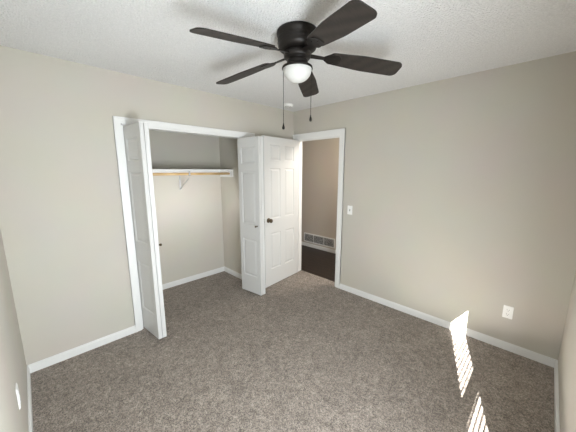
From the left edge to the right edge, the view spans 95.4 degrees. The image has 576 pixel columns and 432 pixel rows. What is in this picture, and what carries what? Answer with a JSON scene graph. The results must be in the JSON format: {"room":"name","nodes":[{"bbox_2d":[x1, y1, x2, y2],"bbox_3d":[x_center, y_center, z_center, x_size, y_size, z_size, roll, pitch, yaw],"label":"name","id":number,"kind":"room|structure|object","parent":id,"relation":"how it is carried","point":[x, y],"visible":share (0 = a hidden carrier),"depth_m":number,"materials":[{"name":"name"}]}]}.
{"room":"empty bedroom","nodes":[
{"label":"empty bedroom","id":0,"kind":"room"},
{"bbox_2d":[0,229,28,431],"bbox_3d":[-1.058,0.243,0.804,3.233,2.440,0.120,10,14,44],"label":"wall","id":1,"kind":"structure","parent":0,"point":[13,372],"depth_m":1.42,"materials":[{"name":"beige paint"}]},
{"bbox_2d":[15,383,20,409],"bbox_3d":[-1.405,0.937,1.367,0.070,0.115,0.008,10,14,44],"label":"electrical outlet","id":2,"kind":"object","parent":1,"relation":"attached to","point":[18,396],"visible":1,"depth_m":1.35,"materials":[{"name":"white plastic"}]},
{"bbox_2d":[27,365,32,431],"bbox_3d":[-1.011,1.402,1.053,2.993,0.072,0.013,10,14,44],"label":"baseboard","id":3,"kind":"structure","parent":1,"relation":"attached to","point":[30,419],"depth_m":1.78,"materials":[{"name":"white"}]},
{"bbox_2d":[0,45,293,372],"bbox_3d":[-1.035,-0.136,2.993,0.133,2.440,3.061,10,14,44],"label":"wall","id":4,"kind":"structure","parent":0,"point":[62,227],"depth_m":2.17,"materials":[{"name":"beige paint"}]},
{"bbox_2d":[123,122,166,338],"bbox_3d":[-1.319,0.169,2.462,0.352,1.980,0.149,10,14,44],"label":"bifold door","id":5,"kind":"structure","parent":4,"relation":"in","point":[139,170],"depth_m":2.38,"materials":[{"name":"white paint"}]},
{"bbox_2d":[112,116,254,331],"bbox_3d":[-1.026,0.073,3.047,0.122,2.010,1.440,10,14,44],"label":"door frame","id":6,"kind":"structure","parent":4,"relation":"attached to","point":[187,132],"depth_m":2.60,"materials":[{"name":"white wood"}]},
{"bbox_2d":[237,136,264,294],"bbox_3d":[-0.443,0.018,3.332,0.351,1.980,0.168,10,14,44],"label":"bifold door","id":7,"kind":"structure","parent":4,"relation":"in","point":[251,178],"depth_m":3.26,"materials":[{"name":"white paint"}]},
{"bbox_2d":[149,130,223,283],"bbox_3d":[-1.589,-0.235,3.566,0.120,2.440,1.715,10,14,44],"label":"wall","id":8,"kind":"structure","parent":0,"point":[189,225],"depth_m":3.68,"materials":[{"name":"paint"}]},
{"bbox_2d":[152,169,232,189],"bbox_3d":[-1.422,-0.457,3.359,0.349,0.278,1.473,10,14,44],"label":"closet shelf","id":9,"kind":"object","parent":8,"relation":"attached to","point":[189,172],"visible":0.65,"depth_m":3.46,"materials":[{"name":"white wood"}]},
{"bbox_2d":[162,266,241,289],"bbox_3d":[-1.307,0.979,3.491,0.677,0.072,1.475,10,14,44],"label":"baseboard","id":10,"kind":"structure","parent":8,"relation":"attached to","point":[197,276],"depth_m":3.92,"materials":[{"name":"white wood"}]},
{"bbox_2d":[219,137,241,273],"bbox_3d":[-0.744,-0.284,3.847,0.677,2.440,0.120,10,14,44],"label":"wall","id":11,"kind":"structure","parent":0,"point":[228,149],"depth_m":3.89,"materials":[{"name":"paint"}]},
{"bbox_2d":[0,0,575,111],"bbox_3d":[0.064,-1.201,1.699,3.233,0.100,3.301,10,14,44],"label":"ceiling","id":12,"kind":"structure","parent":0,"point":[424,41],"depth_m":1.70,"materials":[{"name":"paint"}]},
{"bbox_2d":[284,103,292,107],"bbox_3d":[0.003,-1.425,3.386,0.128,0.034,0.128,10,14,44],"label":"smoke detector","id":13,"kind":"object","parent":12,"relation":"attached to","point":[288,105],"visible":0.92,"depth_m":3.34,"materials":[{"name":"white plastic"}]},
{"bbox_2d":[189,0,401,129],"bbox_3d":[0.022,-0.847,1.646,1.286,0.580,1.253,10,14,44],"label":"ceiling fan","id":14,"kind":"object","parent":12,"relation":"hanging from","point":[299,42],"visible":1,"depth_m":1.55,"materials":[{"name":"black metal"}]},
{"bbox_2d":[30,245,554,431],"bbox_3d":[-0.097,1.126,3.151,4.920,0.100,4.540,10,14,44],"label":"floor","id":15,"kind":"structure","parent":0,"point":[301,351],"depth_m":2.09,"materials":[{"name":"carpet"}]},
{"bbox_2d":[302,138,338,249],"bbox_3d":[1.206,-0.437,4.729,4.200,2.440,0.120,10,14,44],"label":"wall","id":16,"kind":"structure","parent":0,"point":[320,162],"depth_m":5.20,"materials":[{"name":"paint"}]},
{"bbox_2d":[301,241,335,253],"bbox_3d":[1.159,0.738,4.885,4.200,0.072,0.013,10,14,44],"label":"baseboard","id":17,"kind":"structure","parent":16,"relation":"attached to","point":[319,247],"depth_m":5.38,"materials":[{"name":"white wood"}]},
{"bbox_2d":[304,232,334,248],"bbox_3d":[0.627,0.493,5.379,0.800,0.195,0.013,10,14,44],"label":"air vent","id":18,"kind":"object","parent":16,"relation":"in","point":[320,240],"visible":1,"depth_m":5.36,"materials":[{"name":"white metal"}]},
{"bbox_2d":[294,51,575,359],"bbox_3d":[1.186,-0.142,3.027,3.233,2.440,0.120,10,14,44],"label":"wall","id":19,"kind":"structure","parent":0,"point":[459,194],"depth_m":2.43,"materials":[{"name":"beige paint"}]},
{"bbox_2d":[262,135,298,287],"bbox_3d":[-0.068,-0.055,3.698,0.180,2.015,0.741,10,14,44],"label":"entry door","id":20,"kind":"structure","parent":19,"relation":"in","point":[281,169],"depth_m":3.66,"materials":[{"name":"white paint"}]},
{"bbox_2d":[293,128,345,287],"bbox_3d":[0.442,-0.108,3.784,0.891,2.115,0.156,10,14,44],"label":"door frame","id":21,"kind":"structure","parent":19,"relation":"attached to","point":[341,132],"depth_m":3.53,"materials":[{"name":"white wood"}]},
{"bbox_2d":[347,205,352,214],"bbox_3d":[0.785,-0.075,3.343,0.070,0.115,0.020,10,14,44],"label":"light switch","id":22,"kind":"object","parent":19,"relation":"attached to","point":[349,210],"visible":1,"depth_m":3.35,"materials":[{"name":"white plastic"}]},
{"bbox_2d":[339,283,556,367],"bbox_3d":[1.455,1.087,2.872,2.100,0.072,0.013,10,14,44],"label":"baseboard","id":23,"kind":"structure","parent":19,"relation":"attached to","point":[530,354],"depth_m":2.61,"materials":[{"name":"white wood"}]},
{"bbox_2d":[502,305,513,318],"bbox_3d":[1.956,0.856,2.331,0.070,0.115,0.008,10,14,44],"label":"electrical outlet","id":24,"kind":"object","parent":19,"relation":"attached to","point":[508,312],"visible":1,"depth_m":2.33,"materials":[{"name":"white plastic"}]},
{"bbox_2d":[558,271,575,431],"bbox_3d":[1.168,0.238,0.834,0.120,2.440,3.061,10,14,44],"label":"wall","id":25,"kind":"structure","parent":0,"point":[567,381],"depth_m":1.64,"materials":[{"name":"beige paint"}]},
{"bbox_2d":[554,360,559,431],"bbox_3d":[1.121,1.397,1.083,0.013,0.072,3.061,10,14,44],"label":"baseboard","id":26,"kind":"structure","parent":25,"relation":"attached to","point":[556,407],"depth_m":1.80,"materials":[{"name":"white"}]}
]}

